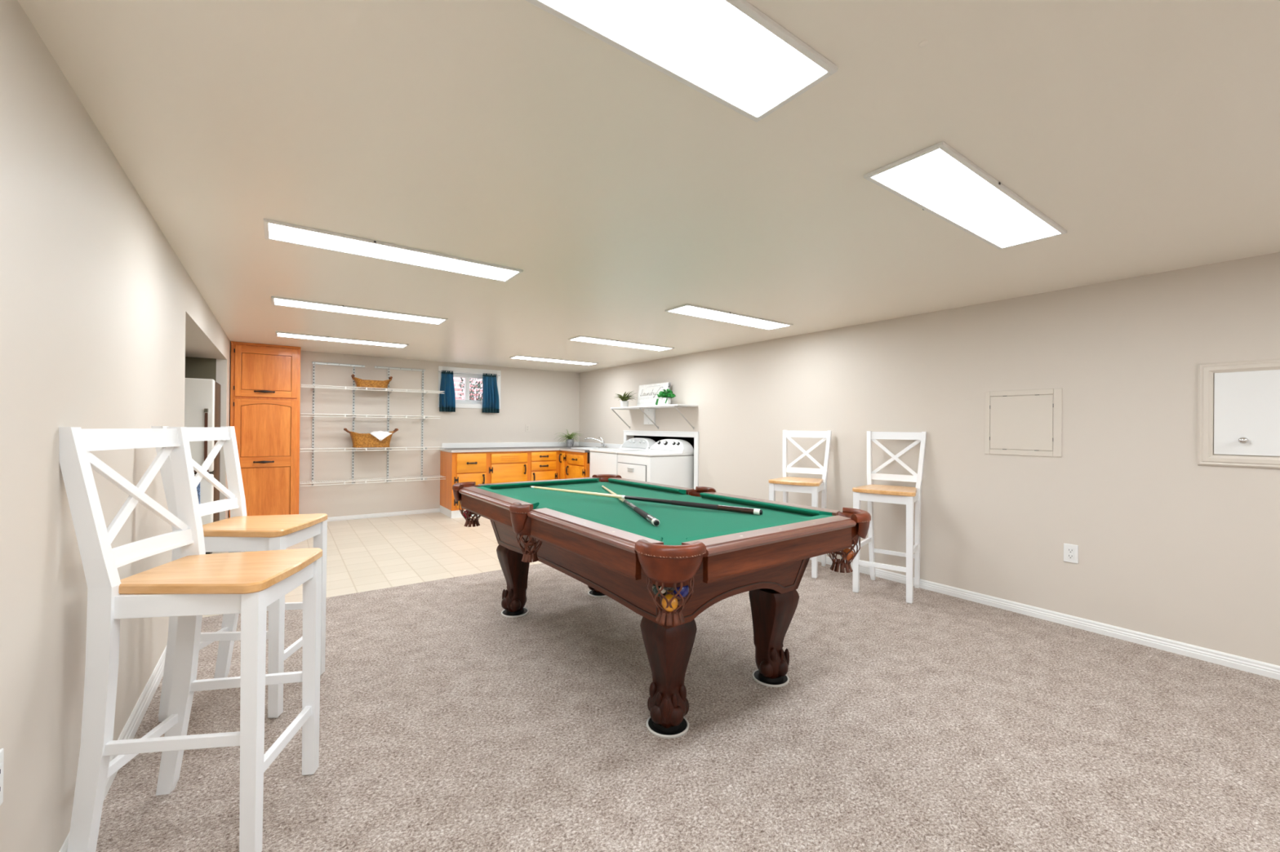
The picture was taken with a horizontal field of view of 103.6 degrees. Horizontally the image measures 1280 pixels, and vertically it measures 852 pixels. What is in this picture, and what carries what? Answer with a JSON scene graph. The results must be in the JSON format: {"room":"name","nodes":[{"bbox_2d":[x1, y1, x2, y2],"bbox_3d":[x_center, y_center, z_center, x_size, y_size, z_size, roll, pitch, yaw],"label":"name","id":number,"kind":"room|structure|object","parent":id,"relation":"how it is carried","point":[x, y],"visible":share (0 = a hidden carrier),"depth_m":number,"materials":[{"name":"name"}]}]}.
{"room":"basement game room","nodes":[
{"label":"basement game room","id":0,"kind":"room"},
{"bbox_2d":[0,0,231,851],"bbox_3d":[-2.804,0.137,1.465,1.930,2.124,9.237,1,0,-35],"label":"wall","id":1,"kind":"structure","parent":0,"point":[100,317],"depth_m":1.31,"materials":[{"name":"beige paint"}]},
{"bbox_2d":[0,748,4,805],"bbox_3d":[-1.301,0.725,1.016,0.009,0.114,0.072,1,0,-35],"label":"wall outlet","id":2,"kind":"object","parent":1,"relation":"attached to","point":[2,750],"visible":1,"depth_m":1.04,"materials":[{"name":"white paint"}]},
{"bbox_2d":[0,763,1,797],"bbox_3d":[-1.299,0.725,1.018,0.003,0.068,0.034,1,0,-35],"label":"receptacle","id":3,"kind":"object","parent":2,"relation":"attached to","point":[0,763],"depth_m":1.03,"materials":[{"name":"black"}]},
{"bbox_2d":[58,646,166,851],"bbox_3d":[-1.022,1.171,0.618,0.013,0.085,5.785,1,0,-35],"label":"baseboard","id":4,"kind":"structure","parent":1,"relation":"attached to","point":[129,731],"depth_m":2.04,"materials":[{"name":"white paint"}]},
{"bbox_2d":[185,356,216,382],"bbox_3d":[-4.527,0.128,3.728,1.945,2.124,3.552,1,0,-35],"label":"wall","id":5,"kind":"structure","parent":0,"point":[195,367],"depth_m":5.09,"materials":[{"name":"brown paint"}]},
{"bbox_2d":[202,511,542,617],"bbox_3d":[-2.287,1.266,5.560,7.741,0.100,3.369,1,0,-35],"label":"floor","id":6,"kind":"structure","parent":0,"point":[375,553],"depth_m":4.87,"materials":[{"name":"tile"}]},
{"bbox_2d":[184,377,221,554],"bbox_3d":[-4.386,0.381,4.641,0.748,1.627,0.714,1,0,-35],"label":"refrigerator","id":7,"kind":"object","parent":6,"relation":"on","point":[202,396],"visible":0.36,"depth_m":4.55,"materials":[{"name":"white metal"}]},
{"bbox_2d":[196,482,199,504],"bbox_3d":[-3.969,0.586,4.493,0.068,0.262,0.016,1,0,-35],"label":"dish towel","id":8,"kind":"object","parent":7,"relation":"hanging from","point":[198,485],"visible":0.16,"depth_m":4.50,"materials":[{"name":"blue fabric"}]},
{"bbox_2d":[229,341,301,518],"bbox_3d":[-4.308,0.137,5.803,0.636,2.122,0.420,1,0,-35],"label":"tall cabinet","id":9,"kind":"object","parent":6,"relation":"on","point":[265,385],"visible":0.77,"depth_m":5.68,"materials":[{"name":"orange wood"}]},
{"bbox_2d":[440,450,488,518],"bbox_3d":[-2.437,0.784,6.988,0.487,0.868,0.659,1,0,-35],"label":"base cabinet","id":10,"kind":"object","parent":6,"relation":"on","point":[458,467],"visible":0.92,"depth_m":6.76,"materials":[{"name":"brown wood"}]},
{"bbox_2d":[439,441,622,453],"bbox_3d":[-1.525,0.307,7.185,2.227,0.104,1.392,1,0,-35],"label":"countertop","id":11,"kind":"structure","parent":10,"relation":"on","point":[488,446],"depth_m":7.44,"materials":[{"name":"grey laminate"}]},
{"bbox_2d":[555,429,583,447],"bbox_3d":[-1.127,0.193,8.065,0.457,0.284,0.484,0,0,15],"label":"potted plant","id":12,"kind":"object","parent":11,"relation":"on","point":[570,442],"visible":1,"depth_m":8.02,"materials":[{"name":"green plant"}]},
{"bbox_2d":[571,437,608,462],"bbox_3d":[-0.670,0.340,7.347,0.486,0.351,0.647,1,0,-35],"label":"sink","id":13,"kind":"object","parent":11,"relation":"in","point":[602,441],"visible":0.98,"depth_m":7.52,"materials":[{"name":"white ceramic"}]},
{"bbox_2d":[571,447,600,462],"bbox_3d":[-0.650,0.418,7.318,0.486,0.194,0.577,1,0,-35],"label":"basin","id":14,"kind":"object","parent":13,"relation":"in","point":[581,448],"depth_m":7.20,"materials":[{"name":"white ceramic"}]},
{"bbox_2d":[584,437,604,447],"bbox_3d":[-0.685,0.246,7.586,0.315,0.137,0.047,0,0,18],"label":"faucet","id":15,"kind":"object","parent":11,"relation":"on","point":[602,442],"depth_m":7.56,"materials":[{"name":"silver metal"}]},
{"bbox_2d":[488,451,528,484],"bbox_3d":[-1.999,0.789,7.299,0.587,0.868,0.659,1,0,-35],"label":"base cabinet","id":16,"kind":"object","parent":6,"relation":"on","point":[504,466],"visible":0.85,"depth_m":7.06,"materials":[{"name":"brown wood"}]},
{"bbox_2d":[528,450,559,480],"bbox_3d":[-1.558,0.794,7.613,0.496,0.868,0.659,1,0,-35],"label":"base cabinet","id":17,"kind":"object","parent":6,"relation":"on","point":[543,464],"visible":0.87,"depth_m":7.36,"materials":[{"name":"brown wood"}]},
{"bbox_2d":[559,450,566,479],"bbox_3d":[-0.901,0.800,7.624,0.693,0.868,0.190,1,0,-35],"label":"base cabinet","id":18,"kind":"object","parent":6,"relation":"on","point":[562,456],"visible":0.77,"depth_m":7.43,"materials":[{"name":"brown wood"}]},
{"bbox_2d":[565,451,590,479],"bbox_3d":[-0.674,0.801,7.304,0.693,0.868,0.595,1,0,-35],"label":"base cabinet","id":19,"kind":"object","parent":6,"relation":"on","point":[578,465],"visible":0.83,"depth_m":7.08,"materials":[{"name":"brown wood"}]},
{"bbox_2d":[589,438,655,477],"bbox_3d":[-0.216,0.689,6.758,0.686,1.057,0.686,1,0,-35],"label":"washing machine","id":20,"kind":"object","parent":6,"relation":"on","point":[602,460],"visible":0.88,"depth_m":6.64,"materials":[{"name":"white metal"}]},
{"bbox_2d":[617,439,693,488],"bbox_3d":[0.179,0.691,6.186,0.705,1.057,0.686,1,0,-35],"label":"dryer","id":21,"kind":"object","parent":6,"relation":"on","point":[670,462],"visible":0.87,"depth_m":5.98,"materials":[{"name":"white metal"}]},
{"bbox_2d":[298,351,579,517],"bbox_3d":[-2.918,0.153,7.199,4.731,2.124,0.240,1,0,-35],"label":"wall","id":22,"kind":"structure","parent":0,"point":[546,401],"depth_m":6.82,"materials":[{"name":"beige paint"}]},
{"bbox_2d":[311,364,315,486],"bbox_3d":[-4.050,-0.022,6.238,0.025,1.537,0.012,1,0,-35],"label":"shelf standard","id":23,"kind":"object","parent":22,"relation":"attached to","point":[313,365],"visible":0.8,"depth_m":6.23,"materials":[{"name":"metal"}]},
{"bbox_2d":[311,361,364,367],"bbox_3d":[-3.822,-0.780,6.394,0.576,0.028,0.018,1,0,-35],"label":"track","id":24,"kind":"object","parent":22,"relation":"attached to","point":[313,362],"visible":1,"depth_m":6.38,"materials":[{"name":"silver metal"}]},
{"bbox_2d":[351,366,355,483],"bbox_3d":[-3.696,-0.018,6.490,0.025,1.537,0.012,1,0,-35],"label":"shelf standard","id":25,"kind":"object","parent":22,"relation":"attached to","point":[353,367],"visible":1,"depth_m":6.48,"materials":[{"name":"metal"}]},
{"bbox_2d":[300,413,440,421],"bbox_3d":[-3.428,-0.109,6.483,1.567,0.068,0.322,1,0,-35],"label":"wire shelf","id":26,"kind":"object","parent":22,"relation":"attached to","point":[354,416],"visible":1,"depth_m":6.38,"materials":[{"name":"white metal"}]},
{"bbox_2d":[300,384,444,395],"bbox_3d":[-3.405,-0.450,6.498,1.616,0.068,0.322,1,0,-35],"label":"wire shelf","id":27,"kind":"object","parent":22,"relation":"attached to","point":[390,390],"visible":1,"depth_m":6.41,"materials":[{"name":"white metal"}]},
{"bbox_2d":[351,373,392,389],"bbox_3d":[-3.439,-0.567,6.463,0.462,0.164,0.240,1,0,-35],"label":"wicker basket","id":28,"kind":"object","parent":27,"relation":"on","point":[365,384],"visible":0.93,"depth_m":6.37,"materials":[{"name":"brown wicker"}]},
{"bbox_2d":[299,446,444,453],"bbox_3d":[-3.409,0.308,6.498,1.624,0.068,0.322,1,0,-35],"label":"wire shelf","id":29,"kind":"object","parent":22,"relation":"attached to","point":[424,448],"visible":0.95,"depth_m":6.41,"materials":[{"name":"white metal"}]},
{"bbox_2d":[343,428,398,448],"bbox_3d":[-3.446,0.151,6.461,0.616,0.243,0.270,1,0,-35],"label":"wicker basket","id":30,"kind":"object","parent":29,"relation":"on","point":[359,440],"visible":0.94,"depth_m":6.33,"materials":[{"name":"brown wicker"}]},
{"bbox_2d":[368,431,391,440],"bbox_3d":[-3.341,0.125,6.477,0.256,0.129,0.216,1,0,-35],"label":"hand towel","id":31,"kind":"object","parent":30,"relation":"on","point":[380,435],"visible":0.98,"depth_m":6.39,"materials":[{"name":"white fabric"}]},
{"bbox_2d":[299,475,445,486],"bbox_3d":[-3.404,0.714,6.503,1.644,0.068,0.322,1,0,-35],"label":"wire shelf","id":32,"kind":"object","parent":22,"relation":"attached to","point":[388,479],"visible":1,"depth_m":6.42,"materials":[{"name":"white metal"}]},
{"bbox_2d":[327,508,439,521],"bbox_3d":[-3.496,1.182,6.636,1.665,0.052,0.013,1,0,-35],"label":"baseboard","id":33,"kind":"structure","parent":22,"relation":"attached to","point":[433,510],"depth_m":6.68,"materials":[{"name":"white paint"}]},
{"bbox_2d":[386,368,390,481],"bbox_3d":[-3.364,-0.014,6.726,0.025,1.537,0.012,1,0,-35],"label":"shelf standard","id":34,"kind":"object","parent":22,"relation":"attached to","point":[388,370],"visible":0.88,"depth_m":6.72,"materials":[{"name":"metal"}]},
{"bbox_2d":[374,365,425,371],"bbox_3d":[-3.240,-0.773,6.808,0.627,0.028,0.018,1,0,-35],"label":"track","id":35,"kind":"object","parent":22,"relation":"attached to","point":[380,367],"visible":1,"depth_m":6.79,"materials":[{"name":"silver metal"}]},
{"bbox_2d":[420,371,423,479],"bbox_3d":[-3.015,-0.011,6.974,0.025,1.537,0.012,1,0,-35],"label":"shelf standard","id":36,"kind":"object","parent":22,"relation":"attached to","point":[422,398],"visible":0.68,"depth_m":6.97,"materials":[{"name":"metal"}]},
{"bbox_2d":[438,365,501,408],"bbox_3d":[-2.545,-0.551,7.452,0.900,0.584,0.254,1,0,-35],"label":"window","id":37,"kind":"structure","parent":22,"relation":"in","point":[468,387],"depth_m":7.45,"materials":[{"name":"white paint"}]},
{"bbox_2d":[439,370,500,376],"bbox_3d":[-2.465,-0.766,7.326,0.872,0.012,0.046,1,0,-35],"label":"curtain rod","id":38,"kind":"object","parent":37,"relation":"attached to","point":[439,371],"visible":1,"depth_m":7.31,"materials":[{"name":"white paint"}]},
{"bbox_2d":[439,370,455,412],"bbox_3d":[-2.721,-0.491,7.121,0.219,0.579,0.056,1,0,-35],"label":"curtain","id":39,"kind":"object","parent":38,"relation":"hanging from","point":[447,397],"visible":0.98,"depth_m":7.12,"materials":[{"name":"teal fabric"}]},
{"bbox_2d":[482,373,499,413],"bbox_3d":[-2.216,-0.486,7.481,0.244,0.579,0.056,1,0,-35],"label":"curtain","id":40,"kind":"object","parent":38,"relation":"hanging from","point":[491,402],"visible":1,"depth_m":7.48,"materials":[{"name":"teal fabric"}]},
{"bbox_2d":[525,424,529,431],"bbox_3d":[-1.757,0.034,7.870,0.072,0.114,0.009,1,0,-35],"label":"wall outlet","id":41,"kind":"object","parent":22,"relation":"attached to","point":[527,426],"visible":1,"depth_m":7.87,"materials":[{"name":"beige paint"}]},
{"bbox_2d":[441,441,622,448],"bbox_3d":[-1.511,0.291,7.196,2.193,0.072,1.390,1,0,-35],"label":"backsplash","id":42,"kind":"structure","parent":22,"relation":"attached to","point":[575,443],"depth_m":7.67,"materials":[{"name":"white paint"}]},
{"bbox_2d":[17,0,1279,373],"bbox_3d":[-1.014,-0.955,2.857,6.641,0.100,9.637,1,0,-35],"label":"ceiling","id":43,"kind":"structure","parent":0,"point":[507,133],"depth_m":1.67,"materials":[{"name":"white paint"}]},
{"bbox_2d":[275,331,408,347],"bbox_3d":[-3.136,-0.911,5.355,1.201,0.012,0.269,1,0,-35],"label":"recessed light","id":44,"kind":"object","parent":43,"relation":"in","point":[278,334],"visible":1,"depth_m":5.30,"materials":[{"name":"white plastic"}]},
{"bbox_2d":[271,296,448,324],"bbox_3d":[-2.183,-0.906,4.000,1.201,0.012,0.269,1,0,-35],"label":"recessed light","id":45,"kind":"object","parent":43,"relation":"in","point":[276,300],"visible":1,"depth_m":3.94,"materials":[{"name":"white plastic"}]},
{"bbox_2d":[263,218,523,282],"bbox_3d":[-1.239,-0.901,2.664,1.201,0.012,0.269,1,0,-35],"label":"recessed light","id":46,"kind":"object","parent":43,"relation":"in","point":[274,230],"visible":1,"depth_m":2.58,"materials":[{"name":"white plastic"}]},
{"bbox_2d":[509,355,598,365],"bbox_3d":[-1.148,-0.888,6.838,1.201,0.012,0.269,1,0,-35],"label":"recessed light","id":47,"kind":"object","parent":43,"relation":"in","point":[517,357],"visible":1,"depth_m":6.78,"materials":[{"name":"white plastic"}]},
{"bbox_2d":[568,335,674,351],"bbox_3d":[-0.178,-0.884,5.420,1.201,0.012,0.269,1,0,-35],"label":"recessed light","id":48,"kind":"object","parent":43,"relation":"in","point":[580,338],"visible":1,"depth_m":5.36,"materials":[{"name":"white plastic"}]},
{"bbox_2d":[525,0,837,122],"bbox_3d":[-0.072,-0.895,1.012,1.201,0.012,0.269,1,0,-35],"label":"recessed light","id":49,"kind":"object","parent":43,"relation":"in","point":[731,52],"visible":1,"depth_m":1.17,"materials":[{"name":"white plastic"}]},
{"bbox_2d":[664,303,792,329],"bbox_3d":[0.755,-0.879,4.105,1.201,0.012,0.269,1,0,-35],"label":"recessed light","id":50,"kind":"object","parent":43,"relation":"in","point":[688,309],"visible":1,"depth_m":4.04,"materials":[{"name":"white plastic"}]},
{"bbox_2d":[863,141,1066,249],"bbox_3d":[1.358,-0.879,2.025,1.201,0.012,0.269,1,0,-35],"label":"recessed light","id":51,"kind":"object","parent":43,"relation":"in","point":[937,179],"visible":1,"depth_m":1.93,"materials":[{"name":"white plastic"}]},
{"bbox_2d":[633,435,693,448],"bbox_3d":[0.607,0.668,6.903,0.680,1.156,1.562,1,0,-35],"label":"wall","id":52,"kind":"structure","parent":0,"point":[691,440],"depth_m":7.44,"materials":[{"name":"black"}]},
{"bbox_2d":[95,560,1279,851],"bbox_3d":[0.000,1.275,1.396,6.641,0.100,6.068,1,0,-35],"label":"floor","id":53,"kind":"structure","parent":0,"point":[449,722],"depth_m":1.99,"materials":[{"name":"beige carpet"}]},
{"bbox_2d":[58,426,322,851],"bbox_3d":[-1.321,0.609,1.551,0.491,1.208,0.427,1,0,-10],"label":"bar stool","id":54,"kind":"object","parent":53,"relation":"on","point":[194,585],"visible":1,"depth_m":1.40,"materials":[{"name":"white wood"}]},
{"bbox_2d":[151,426,327,722],"bbox_3d":[-1.745,0.607,2.254,0.491,1.208,0.427,1,0,-7],"label":"bar stool","id":55,"kind":"object","parent":53,"relation":"on","point":[241,532],"visible":0.66,"depth_m":2.18,"materials":[{"name":"white paint"}]},
{"bbox_2d":[501,607,528,617],"bbox_3d":[-0.817,1.217,3.291,0.176,0.011,0.176,1,0,-35],"label":"coaster","id":56,"kind":"object","parent":53,"relation":"on","point":[504,614],"visible":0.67,"depth_m":3.24,"materials":[{"name":"white plastic"}]},
{"bbox_2d":[587,590,607,597],"bbox_3d":[-0.292,1.223,3.688,0.176,0.011,0.176,1,0,-35],"label":"coaster","id":57,"kind":"object","parent":53,"relation":"on","point":[590,592],"visible":0.41,"depth_m":3.63,"materials":[{"name":"white plastic"}]},
{"bbox_2d":[589,590,605,595],"bbox_3d":[-0.292,1.225,3.688,0.161,0.008,0.161,1,0,-35],"label":"cup","id":58,"kind":"object","parent":57,"relation":"on","point":[591,591],"depth_m":3.64,"materials":[{"name":"plastic"}]},
{"bbox_2d":[452,474,871,732],"bbox_3d":[-0.086,0.806,2.876,1.377,0.828,2.291,1,0,-37],"label":"pool table","id":59,"kind":"object","parent":53,"relation":"on","point":[601,543],"visible":0.98,"depth_m":2.24,"materials":[{"name":"brown wood"}]},
{"bbox_2d":[462,510,471,518],"bbox_3d":[-1.150,0.588,3.354,0.057,0.057,0.057,1,0,-37],"label":"ball","id":60,"kind":"object","parent":59,"relation":"in","point":[465,511],"visible":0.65,"depth_m":3.33,"materials":[{"name":"red plastic"}]},
{"bbox_2d":[476,486,539,509],"bbox_3d":[-0.807,0.417,2.983,0.050,0.032,0.887,1,0,-37],"label":"cushion","id":61,"kind":"object","parent":59,"relation":"on","point":[533,504],"depth_m":2.84,"materials":[{"name":"teal fabric"}]},
{"bbox_2d":[480,478,599,489],"bbox_3d":[-0.687,0.420,3.676,0.948,0.032,0.050,1,0,-37],"label":"cushion","id":62,"kind":"object","parent":59,"relation":"on","point":[584,481],"depth_m":3.65,"materials":[{"name":"teal fabric"}]},
{"bbox_2d":[547,506,662,542],"bbox_3d":[-0.178,0.420,2.151,0.050,0.032,0.887,1,0,-37],"label":"cushion","id":63,"kind":"object","parent":59,"relation":"on","point":[609,525],"depth_m":2.06,"materials":[{"name":"teal fabric"}]},
{"bbox_2d":[601,485,659,526],"bbox_3d":[-0.098,0.428,2.904,0.032,0.030,1.459,1,0,-14],"label":"pool cue","id":64,"kind":"object","parent":59,"relation":"on","point":[650,518],"visible":0.97,"depth_m":2.46,"materials":[{"name":"black wood"}]},
{"bbox_2d":[529,485,762,515],"bbox_3d":[-0.040,0.406,2.838,1.460,0.030,0.030,2,1,27],"label":"pool cue","id":65,"kind":"object","parent":59,"relation":"on","point":[714,507],"visible":1,"depth_m":2.71,"materials":[{"name":"black wood"}]},
{"bbox_2d":[608,478,686,494],"bbox_3d":[0.013,0.426,3.603,0.050,0.032,0.887,1,0,-37],"label":"cushion","id":66,"kind":"object","parent":59,"relation":"on","point":[668,490],"depth_m":3.52,"materials":[{"name":"teal fabric"}]},
{"bbox_2d":[652,584,667,596],"bbox_3d":[0.070,0.563,1.747,0.057,0.057,0.057,1,0,-37],"label":"ball","id":67,"kind":"object","parent":59,"relation":"in","point":[655,590],"visible":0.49,"depth_m":1.73,"materials":[{"name":"teal"}]},
{"bbox_2d":[661,594,678,612],"bbox_3d":[0.102,0.603,1.714,0.057,0.057,0.057,1,0,-37],"label":"ball","id":68,"kind":"object","parent":59,"relation":"in","point":[674,603],"visible":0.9,"depth_m":1.70,"materials":[{"name":"orange"}]},
{"bbox_2d":[663,586,675,591],"bbox_3d":[0.102,0.533,1.708,0.057,0.057,0.057,1,0,-37],"label":"ball","id":69,"kind":"object","parent":68,"relation":"on","point":[668,589],"visible":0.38,"depth_m":1.69,"materials":[{"name":"black plastic"}]},
{"bbox_2d":[673,585,688,598],"bbox_3d":[0.142,0.564,1.737,0.057,0.057,0.057,1,0,-37],"label":"ball","id":70,"kind":"object","parent":59,"relation":"in","point":[684,592],"visible":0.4,"depth_m":1.71,"materials":[{"name":"blue plastic"}]},
{"bbox_2d":[685,515,833,542],"bbox_3d":[0.522,0.427,2.078,0.948,0.032,0.050,1,0,-37],"label":"cushion","id":71,"kind":"object","parent":59,"relation":"on","point":[718,535],"depth_m":2.01,"materials":[{"name":"teal fabric"}]},
{"bbox_2d":[699,493,831,516],"bbox_3d":[0.642,0.430,2.771,0.050,0.032,0.887,1,0,-37],"label":"cushion","id":72,"kind":"object","parent":59,"relation":"on","point":[774,507],"depth_m":2.71,"materials":[{"name":"teal fabric"}]},
{"bbox_2d":[841,548,854,560],"bbox_3d":[0.977,0.604,2.365,0.057,0.057,0.057,1,0,-37],"label":"ball","id":73,"kind":"object","parent":59,"relation":"in","point":[851,555],"visible":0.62,"depth_m":2.34,"materials":[{"name":"orange plastic"}]},
{"bbox_2d":[646,716,688,738],"bbox_3d":[0.113,1.222,2.061,0.176,0.011,0.176,1,0,-35],"label":"coaster","id":74,"kind":"object","parent":53,"relation":"on","point":[683,730],"visible":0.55,"depth_m":2.01,"materials":[{"name":"white plastic"}]},
{"bbox_2d":[751,669,789,687],"bbox_3d":[0.638,1.228,2.458,0.176,0.011,0.176,1,0,-35],"label":"coaster","id":75,"kind":"object","parent":53,"relation":"on","point":[785,681],"visible":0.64,"depth_m":2.41,"materials":[{"name":"white plastic"}]},
{"bbox_2d":[768,430,831,578],"bbox_3d":[1.395,0.642,4.397,0.427,1.208,0.491,0,0,32],"label":"bar stool","id":76,"kind":"object","parent":53,"relation":"on","point":[786,484],"visible":0.7,"depth_m":4.44,"materials":[{"name":"white paint"}]},
{"bbox_2d":[852,431,926,604],"bbox_3d":[1.893,0.645,3.826,0.427,1.208,0.491,0,0,38],"label":"bar stool","id":77,"kind":"object","parent":53,"relation":"on","point":[871,493],"visible":0.98,"depth_m":3.83,"materials":[{"name":"white paint"}]},
{"bbox_2d":[578,252,1279,666],"bbox_3d":[1.707,0.187,4.673,0.120,2.124,9.237,1,0,-35],"label":"wall","id":78,"kind":"structure","parent":0,"point":[1173,547],"depth_m":3.25,"materials":[{"name":"beige paint"}]},
{"bbox_2d":[644,408,655,424],"bbox_3d":[0.127,-0.127,6.767,0.032,0.212,0.222,1,0,-35],"label":"panel cover","id":79,"kind":"object","parent":78,"relation":"attached to","point":[651,413],"visible":0.85,"depth_m":6.73,"materials":[{"name":"white paint"}]},
{"bbox_2d":[610,404,697,429],"bbox_3d":[0.139,-0.107,6.504,0.320,0.294,1.465,1,0,-35],"label":"wall shelf","id":80,"kind":"object","parent":78,"relation":"attached to","point":[657,406],"visible":1,"depth_m":6.42,"materials":[{"name":"white paint"}]},
{"bbox_2d":[614,391,637,407],"bbox_3d":[-0.192,-0.365,6.896,0.334,0.224,0.311,0,0,16],"label":"potted plant","id":81,"kind":"object","parent":80,"relation":"on","point":[624,402],"visible":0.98,"depth_m":6.85,"materials":[{"name":"green plant"}]},
{"bbox_2d":[636,382,671,406],"bbox_3d":[0.173,-0.400,6.578,0.075,0.302,0.636,1,0,-35],"label":"sign","id":82,"kind":"object","parent":80,"relation":"on","point":[647,396],"visible":0.85,"depth_m":6.59,"materials":[{"name":"grey wood"}]},
{"bbox_2d":[655,389,675,404],"bbox_3d":[0.318,-0.346,6.113,0.214,0.210,0.274,1,0,-35],"label":"potted plant","id":83,"kind":"object","parent":80,"relation":"on","point":[666,397],"visible":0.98,"depth_m":6.07,"materials":[{"name":"green plant"}]},
{"bbox_2d":[622,430,698,489],"bbox_3d":[0.224,0.653,6.631,0.020,1.176,1.602,1,0,-35],"label":"trim","id":84,"kind":"structure","parent":78,"relation":"attached to","point":[656,433],"depth_m":6.20,"materials":[{"name":"white paint"}]},
{"bbox_2d":[984,388,1062,457],"bbox_3d":[2.556,-0.022,3.372,0.007,0.439,0.430,1,0,-35],"label":"access panel","id":85,"kind":"object","parent":78,"relation":"attached to","point":[1015,423],"visible":1,"depth_m":3.36,"materials":[{"name":"beige paint"}]},
{"bbox_2d":[809,555,1279,680],"bbox_3d":[2.502,1.220,3.425,0.013,0.066,6.275,1,0,-35],"label":"baseboard","id":86,"kind":"structure","parent":78,"relation":"attached to","point":[1272,671],"depth_m":3.03,"materials":[{"name":"white paint"}]},
{"bbox_2d":[1063,543,1078,564],"bbox_3d":[2.700,0.799,3.155,0.009,0.114,0.072,1,0,-35],"label":"wall outlet","id":87,"kind":"object","parent":78,"relation":"attached to","point":[1070,551],"visible":1,"depth_m":3.15,"materials":[{"name":"white paint"}]},
{"bbox_2d":[1066,547,1074,559],"bbox_3d":[2.698,0.799,3.154,0.003,0.068,0.034,1,0,-35],"label":"receptacle","id":88,"kind":"object","parent":87,"relation":"attached to","point":[1070,551],"depth_m":3.15,"materials":[{"name":"white plastic"}]},
{"bbox_2d":[1197,358,1279,468],"bbox_3d":[3.225,-0.062,2.397,0.049,0.546,0.770,1,0,-35],"label":"hatch","id":89,"kind":"object","parent":78,"relation":"attached to","point":[1245,394],"visible":1,"depth_m":2.60,"materials":[{"name":"beige paint"}]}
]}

